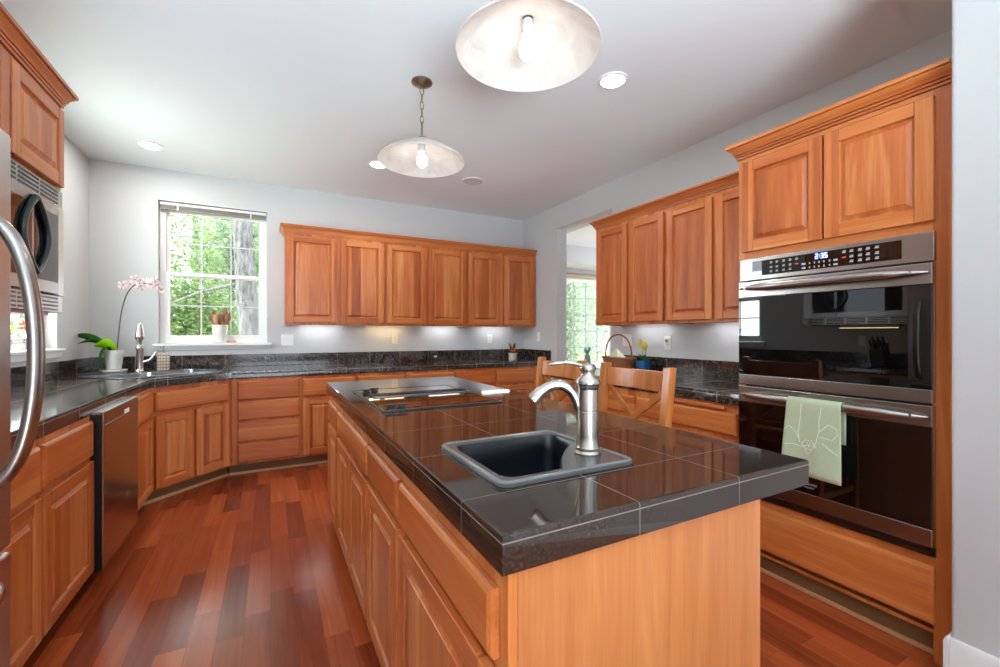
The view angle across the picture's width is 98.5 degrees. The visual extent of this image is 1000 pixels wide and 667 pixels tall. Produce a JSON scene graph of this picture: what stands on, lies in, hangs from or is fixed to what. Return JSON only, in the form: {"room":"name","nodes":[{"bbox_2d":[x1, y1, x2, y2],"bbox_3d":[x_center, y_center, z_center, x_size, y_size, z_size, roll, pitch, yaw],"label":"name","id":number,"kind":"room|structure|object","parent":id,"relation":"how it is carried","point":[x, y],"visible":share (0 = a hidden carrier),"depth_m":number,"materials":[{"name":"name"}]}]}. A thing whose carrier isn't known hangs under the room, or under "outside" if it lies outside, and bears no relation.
{"room":"kitchen","nodes":[
{"label":"kitchen","id":0,"kind":"room"},
{"bbox_2d":[11,135,88,366],"bbox_3d":[-1.496,-0.145,-0.339,0.160,2.770,9.210,0,0,-28],"label":"wall","id":1,"kind":"structure","parent":0,"point":[62,330],"depth_m":3.47,"materials":[{"name":"grey paint"}]},
{"bbox_2d":[0,43,63,190],"bbox_3d":[-1.972,-0.814,1.363,0.598,0.372,0.936,0,0,-28],"label":"upper cabinet","id":2,"kind":"object","parent":1,"relation":"attached to","point":[33,121],"visible":0.89,"depth_m":1.63,"materials":[{"name":"brown wood"}]},
{"bbox_2d":[11,159,63,314],"bbox_3d":[-1.962,-0.352,1.368,0.619,0.548,0.936,0,0,-28],"label":"microwave","id":3,"kind":"object","parent":2,"relation":"attached to","point":[37,214],"visible":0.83,"depth_m":1.69,"materials":[{"name":"silver metal"}]},
{"bbox_2d":[0,2,78,108],"bbox_3d":[-1.971,-1.038,1.389,0.624,0.076,0.982,0,0,-28],"label":"trim","id":4,"kind":"structure","parent":2,"relation":"on","point":[13,37],"depth_m":1.63,"materials":[{"name":"brown wood"}]},
{"bbox_2d":[11,315,65,362],"bbox_3d":[-3.114,-0.440,2.743,0.185,1.236,1.090,0,0,-28],"label":"window","id":5,"kind":"structure","parent":1,"relation":"in","point":[18,344],"depth_m":2.84,"materials":[{"name":"white paint"}]},
{"bbox_2d":[18,320,25,349],"bbox_3d":[-3.216,0.005,2.921,0.057,0.210,0.141,0,0,-11],"label":"bud vase","id":6,"kind":"object","parent":5,"relation":"on","point":[22,323],"visible":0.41,"depth_m":2.90,"materials":[{"name":"white ceramic"}]},
{"bbox_2d":[89,158,522,458],"bbox_3d":[-1.684,-0.145,4.870,4.730,2.770,0.160,0,0,-28],"label":"wall","id":7,"kind":"structure","parent":0,"point":[124,205],"depth_m":4.37,"materials":[{"name":"grey paint"}]},
{"bbox_2d":[152,209,271,350],"bbox_3d":[-2.797,-0.540,4.246,0.970,1.396,0.195,0,0,-28],"label":"window","id":8,"kind":"structure","parent":7,"relation":"in","point":[183,342],"depth_m":4.21,"materials":[{"name":"white paint"}]},
{"bbox_2d":[159,201,265,220],"bbox_3d":[-2.796,-1.199,4.237,0.876,0.072,0.050,0,0,-28],"label":"blind","id":9,"kind":"object","parent":8,"relation":"attached to","point":[169,206],"visible":1,"depth_m":4.21,"materials":[{"name":"white plastic"}]},
{"bbox_2d":[211,325,227,342],"bbox_3d":[-2.761,0.004,4.245,0.140,0.178,0.140,0,0,-28],"label":"utensil crock","id":10,"kind":"object","parent":8,"relation":"on","point":[219,332],"visible":0.98,"depth_m":4.20,"materials":[{"name":"white ceramic"}]},
{"bbox_2d":[210,312,214,324],"bbox_3d":[-2.807,-0.066,4.221,0.063,0.284,0.018,0,0,-28],"label":"wooden utensil","id":11,"kind":"object","parent":10,"relation":"in","point":[211,313],"visible":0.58,"depth_m":4.21,"materials":[{"name":"brown wood"}]},
{"bbox_2d":[213,314,217,324],"bbox_3d":[-2.777,-0.056,4.208,0.054,0.263,0.017,0,0,-28],"label":"wooden utensil","id":12,"kind":"object","parent":10,"relation":"in","point":[215,318],"visible":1,"depth_m":4.20,"materials":[{"name":"brown wood"}]},
{"bbox_2d":[218,314,223,324],"bbox_3d":[-2.758,-0.058,4.247,0.053,0.266,0.020,0,0,-28],"label":"wooden utensil","id":13,"kind":"object","parent":10,"relation":"in","point":[220,316],"visible":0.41,"depth_m":4.24,"materials":[{"name":"brown wood"}]},
{"bbox_2d":[222,308,227,324],"bbox_3d":[-2.740,-0.091,4.285,0.051,0.333,0.017,0,0,-28],"label":"wooden utensil","id":14,"kind":"object","parent":10,"relation":"in","point":[225,312],"visible":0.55,"depth_m":4.28,"materials":[{"name":"brown wood"}]},
{"bbox_2d":[225,314,230,324],"bbox_3d":[-2.712,-0.061,4.271,0.071,0.274,0.018,0,0,-28],"label":"wooden utensil","id":15,"kind":"object","parent":10,"relation":"in","point":[227,317],"visible":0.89,"depth_m":4.27,"materials":[{"name":"brown wood"}]},
{"bbox_2d":[11,349,550,450],"bbox_3d":[-0.854,0.298,3.335,4.428,0.182,3.329,0,0,-28],"label":"countertop","id":16,"kind":"structure","parent":7,"relation":"attached to","point":[68,399],"depth_m":3.90,"materials":[{"name":"stone"}]},
{"bbox_2d":[78,275,165,372],"bbox_3d":[-3.224,-0.086,3.658,0.631,0.823,0.203,0,0,-28],"label":"potted orchid","id":17,"kind":"object","parent":16,"relation":"on","point":[113,357],"visible":1,"depth_m":3.61,"materials":[{"name":"white plant"}]},
{"bbox_2d":[135,323,156,371],"bbox_3d":[-2.957,0.114,3.597,0.148,0.408,0.066,0,0,-28],"label":"kitchen faucet","id":18,"kind":"object","parent":16,"relation":"on","point":[139,334],"visible":1,"depth_m":3.56,"materials":[{"name":"silver metal"}]},
{"bbox_2d":[78,368,226,379],"bbox_3d":[-2.773,0.417,3.501,0.536,0.197,0.840,0,0,17],"label":"sink","id":19,"kind":"object","parent":16,"relation":"in","point":[155,373],"visible":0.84,"depth_m":3.50,"materials":[{"name":"metal"}]},
{"bbox_2d":[157,346,169,369],"bbox_3d":[-2.939,0.213,3.756,0.064,0.210,0.086,0,0,17],"label":"soap dispenser","id":20,"kind":"object","parent":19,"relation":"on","point":[163,359],"visible":0.99,"depth_m":3.73,"materials":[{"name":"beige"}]},
{"bbox_2d":[430,352,438,360],"bbox_3d":[-0.788,0.273,5.178,0.090,0.105,0.059,0,0,-28],"label":"charger","id":21,"kind":"object","parent":16,"relation":"on","point":[433,355],"visible":1,"depth_m":5.16,"materials":[{"name":"black plastic"}]},
{"bbox_2d":[508,343,516,359],"bbox_3d":[0.159,0.220,5.296,0.166,0.211,0.118,0,0,-28],"label":"potted plant","id":22,"kind":"object","parent":16,"relation":"on","point":[512,356],"visible":0.99,"depth_m":5.26,"materials":[{"name":"white"}]},
{"bbox_2d":[11,349,550,386],"bbox_3d":[-0.854,0.266,3.335,4.428,0.119,3.329,0,0,-28],"label":"backsplash","id":23,"kind":"structure","parent":7,"relation":"attached to","point":[57,369],"depth_m":4.40,"materials":[{"name":"stone"}]},
{"bbox_2d":[281,334,293,345],"bbox_3d":[-2.218,0.068,4.490,0.118,0.116,0.008,0,0,-28],"label":"switch plate","id":24,"kind":"object","parent":7,"relation":"attached to","point":[286,339],"visible":1,"depth_m":4.49,"materials":[{"name":"white plastic"}]},
{"bbox_2d":[284,232,384,325],"bbox_3d":[-1.740,-0.538,4.562,0.967,0.907,0.328,0,0,-28],"label":"upper cabinet","id":25,"kind":"object","parent":7,"relation":"attached to","point":[328,280],"visible":1,"depth_m":4.40,"materials":[{"name":"brown wood"}]},
{"bbox_2d":[279,223,536,256],"bbox_3d":[-0.903,-1.030,4.992,2.941,0.076,0.354,0,0,-28],"label":"trim","id":26,"kind":"structure","parent":25,"relation":"on","point":[284,227],"depth_m":4.71,"materials":[{"name":"brown wood"}]},
{"bbox_2d":[392,334,397,343],"bbox_3d":[-1.227,0.062,5.019,0.072,0.116,0.008,0,0,-28],"label":"wall outlet","id":27,"kind":"object","parent":7,"relation":"attached to","point":[394,336],"visible":1,"depth_m":5.02,"materials":[{"name":"beige plastic"}]},
{"bbox_2d":[385,242,466,326],"bbox_3d":[-0.886,-0.538,5.016,0.961,0.907,0.328,0,0,-28],"label":"upper cabinet","id":28,"kind":"object","parent":7,"relation":"attached to","point":[425,285],"visible":0.99,"depth_m":4.86,"materials":[{"name":"brown wood"}]},
{"bbox_2d":[487,334,491,342],"bbox_3d":[-0.131,0.068,5.603,0.072,0.116,0.008,0,0,-28],"label":"wall outlet","id":29,"kind":"object","parent":7,"relation":"attached to","point":[489,336],"visible":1,"depth_m":5.60,"materials":[{"name":"white plastic"}]},
{"bbox_2d":[463,250,534,326],"bbox_3d":[-0.035,-0.538,5.470,0.963,0.907,0.328,0,0,-28],"label":"upper cabinet","id":30,"kind":"object","parent":7,"relation":"attached to","point":[500,287],"visible":0.99,"depth_m":5.30,"materials":[{"name":"brown wood"}]},
{"bbox_2d":[0,0,951,247],"bbox_3d":[2.124,-1.600,2.605,9.400,0.140,11.000,0,0,-28],"label":"ceiling","id":31,"kind":"structure","parent":0,"point":[300,94],"depth_m":2.65,"materials":[{"name":"white paint"}]},
{"bbox_2d":[137,140,163,149],"bbox_3d":[-2.836,-1.525,3.497,0.176,0.008,0.176,0,0,-28],"label":"recessed light","id":32,"kind":"object","parent":31,"relation":"in","point":[146,144],"visible":1,"depth_m":3.49,"materials":[{"name":"white plastic"}]},
{"bbox_2d":[368,160,384,167],"bbox_3d":[-1.099,-1.525,3.890,0.176,0.008,0.176,0,0,-28],"label":"recessed light","id":33,"kind":"object","parent":31,"relation":"in","point":[375,163],"visible":0.69,"depth_m":3.88,"materials":[{"name":"white plastic"}]},
{"bbox_2d":[377,76,464,177],"bbox_3d":[-0.474,-1.270,2.616,0.524,0.520,0.524,0,0,-28],"label":"pendant light","id":34,"kind":"object","parent":31,"relation":"hanging from","point":[420,156],"visible":1,"depth_m":2.68,"materials":[{"name":"white glass"}]},
{"bbox_2d":[419,144,424,152],"bbox_3d":[-0.474,-1.129,2.616,0.038,0.053,0.038,0,0,-28],"label":"socket","id":35,"kind":"object","parent":34,"relation":"attached to","point":[421,146],"depth_m":2.60,"materials":[{"name":"white plastic"}]},
{"bbox_2d":[462,177,483,184],"bbox_3d":[-0.269,-1.526,4.321,0.224,0.008,0.224,0,0,-28],"label":"ceiling speaker","id":36,"kind":"object","parent":31,"relation":"attached to","point":[469,180],"visible":1,"depth_m":4.32,"materials":[{"name":"white paint"}]},
{"bbox_2d":[455,0,601,91],"bbox_3d":[0.100,-1.258,1.555,0.524,0.542,0.524,0,0,-28],"label":"pendant light","id":37,"kind":"object","parent":31,"relation":"hanging from","point":[499,49],"visible":1,"depth_m":1.60,"materials":[{"name":"white glass"}]},
{"bbox_2d":[523,17,532,36],"bbox_3d":[0.100,-1.105,1.555,0.038,0.053,0.038,0,0,-28],"label":"socket","id":38,"kind":"object","parent":37,"relation":"attached to","point":[527,21],"depth_m":1.54,"materials":[{"name":"white plastic"}]},
{"bbox_2d":[598,71,627,88],"bbox_3d":[0.681,-1.525,2.599,0.176,0.008,0.176,0,0,-28],"label":"recessed light","id":39,"kind":"object","parent":31,"relation":"in","point":[615,79],"visible":1,"depth_m":2.59,"materials":[{"name":"white plastic"}]},
{"bbox_2d":[22,459,941,666],"bbox_3d":[2.124,1.300,2.605,9.400,0.120,11.000,0,0,-28],"label":"floor","id":40,"kind":"structure","parent":0,"point":[247,569],"depth_m":1.98,"materials":[{"name":"brown wood"}]},
{"bbox_2d":[0,441,41,666],"bbox_3d":[-1.846,0.816,1.213,0.644,0.849,0.497,0,0,-28],"label":"base cabinet","id":41,"kind":"object","parent":40,"relation":"on","point":[24,548],"visible":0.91,"depth_m":1.48,"materials":[{"name":"brown wood"}]},
{"bbox_2d":[0,129,45,666],"bbox_3d":[-1.409,0.350,0.614,0.851,1.780,0.910,0,0,-28],"label":"refrigerator","id":42,"kind":"object","parent":40,"relation":"on","point":[12,244],"visible":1,"depth_m":1.13,"materials":[{"name":"silver metal"}]},
{"bbox_2d":[35,416,93,637],"bbox_3d":[-2.088,0.816,1.668,0.644,0.849,0.527,0,0,-28],"label":"base cabinet","id":43,"kind":"object","parent":40,"relation":"on","point":[66,493],"visible":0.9,"depth_m":1.77,"materials":[{"name":"brown wood"}]},
{"bbox_2d":[90,396,137,571],"bbox_3d":[-2.348,0.809,2.188,0.674,0.862,0.618,0,0,-28],"label":"dishwasher","id":44,"kind":"object","parent":40,"relation":"on","point":[115,456],"visible":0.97,"depth_m":2.22,"materials":[{"name":"silver metal"}]},
{"bbox_2d":[134,388,152,510],"bbox_3d":[-2.637,0.816,2.697,0.644,0.849,0.536,0,0,-28],"label":"base cabinet","id":45,"kind":"object","parent":40,"relation":"on","point":[145,398],"visible":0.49,"depth_m":2.88,"materials":[{"name":"brown wood"}]},
{"bbox_2d":[142,379,230,505],"bbox_3d":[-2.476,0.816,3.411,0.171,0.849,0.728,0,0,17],"label":"base cabinet","id":46,"kind":"object","parent":40,"relation":"on","point":[192,421],"visible":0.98,"depth_m":3.35,"materials":[{"name":"brown wood"}]},
{"bbox_2d":[229,376,300,475],"bbox_3d":[-2.224,0.816,4.104,0.568,0.849,0.644,0,0,-28],"label":"base cabinet","id":47,"kind":"object","parent":40,"relation":"on","point":[266,411],"visible":0.98,"depth_m":3.83,"materials":[{"name":"brown wood"}]},
{"bbox_2d":[301,374,356,465],"bbox_3d":[-1.757,0.816,4.353,0.488,0.849,0.644,0,0,-28],"label":"base cabinet","id":48,"kind":"object","parent":40,"relation":"on","point":[315,398],"visible":0.48,"depth_m":4.02,"materials":[{"name":"brown wood"}]},
{"bbox_2d":[356,371,405,380],"bbox_3d":[-1.326,0.816,4.583,0.485,0.849,0.644,0,0,-28],"label":"base cabinet","id":49,"kind":"object","parent":40,"relation":"on","point":[382,375],"visible":0.09,"depth_m":4.30,"materials":[{"name":"brown wood"}]},
{"bbox_2d":[406,369,453,377],"bbox_3d":[-0.876,0.816,4.822,0.529,0.849,0.644,0,0,-28],"label":"base cabinet","id":50,"kind":"object","parent":40,"relation":"on","point":[430,373],"visible":0.1,"depth_m":4.54,"materials":[{"name":"brown wood"}]},
{"bbox_2d":[454,368,494,385],"bbox_3d":[-0.419,0.816,5.066,0.504,0.849,0.644,0,0,-28],"label":"base cabinet","id":51,"kind":"object","parent":40,"relation":"on","point":[481,375],"visible":0.18,"depth_m":4.80,"materials":[{"name":"brown wood"}]},
{"bbox_2d":[495,366,533,393],"bbox_3d":[0.036,0.816,5.309,0.522,0.849,0.644,0,0,-28],"label":"base cabinet","id":52,"kind":"object","parent":40,"relation":"on","point":[519,379],"visible":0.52,"depth_m":5.03,"materials":[{"name":"brown wood"}]},
{"bbox_2d":[534,366,550,398],"bbox_3d":[0.367,0.816,5.497,0.238,0.849,0.624,0,0,-28],"label":"base cabinet","id":53,"kind":"object","parent":40,"relation":"on","point":[548,396],"visible":0.17,"depth_m":5.24,"materials":[{"name":"brown wood"}]},
{"bbox_2d":[328,396,759,666],"bbox_3d":[-0.261,0.816,1.947,0.718,0.849,2.438,0,0,-28],"label":"kitchen island","id":54,"kind":"object","parent":40,"relation":"on","point":[684,594],"visible":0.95,"depth_m":0.93,"materials":[{"name":"brown wood"}]},
{"bbox_2d":[326,376,808,576],"bbox_3d":[-0.180,0.358,1.994,0.901,0.064,2.474,0,0,-28],"label":"island countertop","id":55,"kind":"structure","parent":54,"relation":"on","point":[675,476],"depth_m":1.01,"materials":[{"name":"stone"}]},
{"bbox_2d":[353,385,501,412],"bbox_3d":[-0.407,0.313,2.225,0.558,0.025,0.728,0,0,-28],"label":"cooktop","id":56,"kind":"object","parent":55,"relation":"in","point":[434,396],"visible":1,"depth_m":2.15,"materials":[{"name":"black glass"}]},
{"bbox_2d":[369,388,466,397],"bbox_3d":[-0.427,0.314,2.296,0.515,0.012,0.084,0,0,-28],"label":"vent grille","id":57,"kind":"object","parent":56,"relation":"attached to","point":[440,391],"depth_m":2.26,"materials":[{"name":"metal"}]},
{"bbox_2d":[441,430,632,487],"bbox_3d":[0.084,0.415,1.156,0.388,0.206,0.383,0,0,-28],"label":"bar sink","id":58,"kind":"object","parent":55,"relation":"in","point":[526,458],"visible":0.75,"depth_m":1.26,"materials":[{"name":"grey"}]},
{"bbox_2d":[456,434,574,476],"bbox_3d":[0.087,0.418,1.156,0.346,0.200,0.318,0,0,-28],"label":"basin","id":59,"kind":"object","parent":58,"relation":"in","point":[528,455],"depth_m":1.30,"materials":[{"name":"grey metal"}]},
{"bbox_2d":[528,361,600,456],"bbox_3d":[0.171,0.194,1.131,0.191,0.245,0.070,0,0,-4],"label":"bar faucet","id":60,"kind":"object","parent":55,"relation":"on","point":[585,400],"visible":1,"depth_m":1.12,"materials":[{"name":"silver metal"}]},
{"bbox_2d":[535,357,586,401],"bbox_3d":[0.190,0.696,2.528,0.507,1.088,0.452,0,0,-28],"label":"counter chair","id":61,"kind":"object","parent":40,"relation":"on","point":[561,370],"visible":0.21,"depth_m":2.66,"materials":[{"name":"brown wood"}]},
{"bbox_2d":[553,378,572,404],"bbox_3d":[0.932,0.816,3.795,0.806,0.849,0.498,0,0,-28],"label":"base cabinet","id":62,"kind":"object","parent":40,"relation":"on","point":[566,399],"visible":0.07,"depth_m":3.67,"materials":[{"name":"brown wood"}]},
{"bbox_2d":[607,387,636,416],"bbox_3d":[1.165,0.816,3.358,0.806,0.849,0.488,0,0,-28],"label":"base cabinet","id":63,"kind":"object","parent":40,"relation":"on","point":[629,396],"visible":0.07,"depth_m":3.07,"materials":[{"name":"brown wood"}]},
{"bbox_2d":[598,362,676,427],"bbox_3d":[0.475,0.696,1.993,0.507,1.088,0.452,0,0,-28],"label":"counter chair","id":64,"kind":"object","parent":40,"relation":"on","point":[663,383],"visible":0.28,"depth_m":2.04,"materials":[{"name":"brown wood"}]},
{"bbox_2d":[637,391,738,443],"bbox_3d":[1.453,0.816,2.815,0.807,0.849,0.738,0,0,-28],"label":"base cabinet","id":65,"kind":"object","parent":40,"relation":"on","point":[710,419],"visible":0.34,"depth_m":2.51,"materials":[{"name":"brown wood"}]},
{"bbox_2d":[551,355,738,405],"bbox_3d":[1.226,0.298,3.269,0.819,0.182,1.754,0,0,-28],"label":"countertop","id":66,"kind":"structure","parent":65,"relation":"on","point":[716,381],"depth_m":3.14,"materials":[{"name":"stone"}]},
{"bbox_2d":[583,347,590,362],"bbox_3d":[0.782,0.223,3.853,0.070,0.205,0.072,0,0,-6],"label":"flower vase","id":67,"kind":"object","parent":66,"relation":"on","point":[587,357],"visible":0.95,"depth_m":3.83,"materials":[{"name":"blue glass"}]},
{"bbox_2d":[602,334,635,367],"bbox_3d":[1.079,0.164,3.929,0.238,0.322,0.358,0,0,-28],"label":"wicker basket","id":68,"kind":"object","parent":66,"relation":"on","point":[627,361],"visible":0.84,"depth_m":3.81,"materials":[{"name":"brown wicker"}]},
{"bbox_2d":[609,349,624,356],"bbox_3d":[1.071,0.178,3.942,0.096,0.080,0.126,0,0,-28],"label":"folded napkin","id":69,"kind":"object","parent":68,"relation":"in","point":[616,353],"visible":0.77,"depth_m":3.92,"materials":[{"name":"beige fabric"}]},
{"bbox_2d":[636,339,650,369],"bbox_3d":[1.260,0.185,3.771,0.113,0.281,0.135,0,0,-11],"label":"potted flower","id":70,"kind":"object","parent":66,"relation":"on","point":[644,364],"visible":0.96,"depth_m":3.75,"materials":[{"name":"blue ceramic"}]},
{"bbox_2d":[739,83,951,666],"bbox_3d":[1.821,0.160,2.124,0.842,2.160,0.821,0,0,-28],"label":"tall cabinet","id":71,"kind":"object","parent":40,"relation":"on","point":[886,172],"visible":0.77,"depth_m":1.78,"materials":[{"name":"brown wood"}]},
{"bbox_2d":[739,231,936,557],"bbox_3d":[1.672,0.228,2.058,0.684,1.224,0.751,0,0,-28],"label":"double oven","id":72,"kind":"object","parent":71,"relation":"in","point":[853,324],"visible":0.8,"depth_m":1.79,"materials":[{"name":"black glass"}]},
{"bbox_2d":[781,396,845,485],"bbox_3d":[1.379,0.462,1.905,0.056,0.347,0.240,0,0,-28],"label":"dish towel","id":73,"kind":"object","parent":72,"relation":"hanging from","point":[814,431],"visible":0.95,"depth_m":1.87,"materials":[{"name":"green fabric"}]},
{"bbox_2d":[725,57,951,161],"bbox_3d":[1.634,-0.959,2.050,0.496,0.076,0.867,0,0,-28],"label":"trim","id":74,"kind":"structure","parent":71,"relation":"on","point":[938,74],"depth_m":1.83,"materials":[{"name":"brown wood"}]},
{"bbox_2d":[508,353,516,359],"bbox_3d":[0.157,0.283,5.296,0.116,0.085,0.116,0,0,-28],"label":"plant pot","id":75,"kind":"object","parent":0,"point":[512,356],"depth_m":5.25,"materials":[{"name":"white ceramic"}]},
{"bbox_2d":[566,214,611,271],"bbox_3d":[2.685,-1.375,6.304,4.330,0.310,4.600,0,0,-28],"label":"ceiling","id":76,"kind":"structure","parent":0,"point":[577,257],"depth_m":7.57,"materials":[{"name":"grey paint"}]},
{"bbox_2d":[566,269,611,365],"bbox_3d":[1.636,-0.145,8.442,4.490,2.770,0.160,0,0,-28],"label":"wall","id":77,"kind":"structure","parent":0,"point":[567,270],"depth_m":8.37,"materials":[{"name":"grey paint"}]},
{"bbox_2d":[566,272,595,279],"bbox_3d":[1.495,-1.097,8.197,1.920,0.107,0.070,0,0,-28],"label":"roller shade","id":78,"kind":"object","parent":77,"relation":"attached to","point":[568,274],"visible":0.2,"depth_m":8.20,"materials":[{"name":"beige fabric"}]},
{"bbox_2d":[566,278,610,367],"bbox_3d":[1.446,-0.230,8.289,2.046,1.816,0.170,0,0,-28],"label":"window","id":79,"kind":"structure","parent":77,"relation":"in","point":[573,280],"depth_m":8.45,"materials":[{"name":"white paint"}]},
{"bbox_2d":[523,30,951,399],"bbox_3d":[1.419,-0.145,3.929,0.140,2.770,4.420,0,0,-28],"label":"wall","id":80,"kind":"structure","parent":0,"point":[706,160],"depth_m":3.74,"materials":[{"name":"grey paint"}]},
{"bbox_2d":[623,334,631,345],"bbox_3d":[1.221,0.065,4.141,0.008,0.116,0.118,0,0,-28],"label":"switch plate","id":81,"kind":"object","parent":80,"relation":"attached to","point":[628,336],"visible":0.88,"depth_m":4.13,"materials":[{"name":"white plastic"}]},
{"bbox_2d":[596,208,666,325],"bbox_3d":[1.230,-0.528,3.790,0.318,0.907,0.828,0,0,-28],"label":"upper cabinet","id":82,"kind":"object","parent":80,"relation":"attached to","point":[631,255],"visible":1,"depth_m":3.65,"materials":[{"name":"brown wood"}]},
{"bbox_2d":[589,171,738,229],"bbox_3d":[1.424,-1.020,3.398,0.344,0.076,1.794,0,0,-28],"label":"trim","id":83,"kind":"structure","parent":82,"relation":"on","point":[730,180],"depth_m":3.29,"materials":[{"name":"brown wood"}]},
{"bbox_2d":[664,336,670,349],"bbox_3d":[1.439,0.082,3.713,0.026,0.116,0.072,0,0,-28],"label":"wall outlet","id":84,"kind":"object","parent":80,"relation":"attached to","point":[667,339],"visible":1,"depth_m":3.71,"materials":[{"name":"white plastic"}]},
{"bbox_2d":[624,355,738,377],"bbox_3d":[1.578,0.266,3.457,0.021,0.119,1.754,0,0,-28],"label":"backsplash","id":85,"kind":"structure","parent":80,"relation":"attached to","point":[691,366],"depth_m":3.45,"materials":[{"name":"stone"}]},
{"bbox_2d":[667,185,738,323],"bbox_3d":[1.642,-0.528,3.018,0.318,0.907,0.919,0,0,-28],"label":"upper cabinet","id":86,"kind":"object","parent":80,"relation":"attached to","point":[703,232],"visible":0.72,"depth_m":3.06,"materials":[{"name":"brown wood"}]},
{"bbox_2d":[952,0,999,658],"bbox_3d":[3.175,-0.145,-0.354,1.070,2.770,4.788,0,0,-28],"label":"wall pier","id":87,"kind":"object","parent":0,"point":[975,23],"visible":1,"depth_m":1.45,"materials":[{"name":"grey paint"}]},
{"bbox_2d":[943,631,999,666],"bbox_3d":[2.673,1.150,-0.500,0.082,0.180,4.603,0,0,-28],"label":"baseboard","id":88,"kind":"structure","parent":87,"relation":"attached to","point":[956,653],"depth_m":1.47,"materials":[{"name":"white paint"}]},
{"label":"outside","id":89,"kind":"structure","parent":0,"visible":0},
{"bbox_2d":[574,351,606,362],"bbox_3d":[-8.288,2.490,26.178,70.000,0.100,66.000,0,0,-28],"label":"ground","id":90,"kind":"structure","parent":89,"point":[600,359],"depth_m":45.68,"materials":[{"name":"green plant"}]},
{"bbox_2d":[11,315,25,350],"bbox_3d":[-10.068,-0.309,8.238,4.004,5.503,4.029,0,0,-28],"label":"tree","id":91,"kind":"object","parent":90,"relation":"on","point":[23,332],"visible":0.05,"depth_m":8.62,"materials":[{"name":"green plant"}]},
{"bbox_2d":[170,213,238,343],"bbox_3d":[-6.815,-0.316,8.959,3.012,5.515,2.234,0,0,-28],"label":"tree","id":92,"kind":"object","parent":90,"relation":"on","point":[182,320],"visible":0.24,"depth_m":9.00,"materials":[{"name":"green plant"}]},
{"bbox_2d":[170,217,258,334],"bbox_3d":[-4.401,-1.806,7.295,3.206,8.518,2.364,0,0,-28],"label":"tree","id":93,"kind":"object","parent":90,"relation":"on","point":[245,261],"visible":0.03,"depth_m":7.04,"materials":[{"name":"grey plant"}]},
{"bbox_2d":[170,217,258,334],"bbox_3d":[-7.159,-0.556,11.486,3.016,5.998,2.472,0,0,-28],"label":"tree","id":94,"kind":"object","parent":90,"relation":"on","point":[219,222],"visible":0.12,"depth_m":11.02,"materials":[{"name":"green plant"}]},
{"bbox_2d":[170,216,258,321],"bbox_3d":[-10.691,-1.074,15.811,6.061,7.038,3.273,0,0,-25],"label":"tree","id":95,"kind":"object","parent":90,"relation":"on","point":[196,262],"visible":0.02,"depth_m":15.54,"materials":[{"name":"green plant"}]},
{"bbox_2d":[566,282,605,361],"bbox_3d":[2.271,-0.306,14.249,2.628,5.508,2.481,0,0,-28],"label":"tree","id":96,"kind":"object","parent":90,"relation":"on","point":[569,320],"visible":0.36,"depth_m":13.96,"materials":[{"name":"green plant"}]},
{"bbox_2d":[571,283,606,362],"bbox_3d":[3.803,-0.362,19.619,2.753,5.606,3.542,0,0,-3],"label":"tree","id":97,"kind":"object","parent":90,"relation":"on","point":[601,351],"visible":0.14,"depth_m":18.92,"materials":[{"name":"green plant"}]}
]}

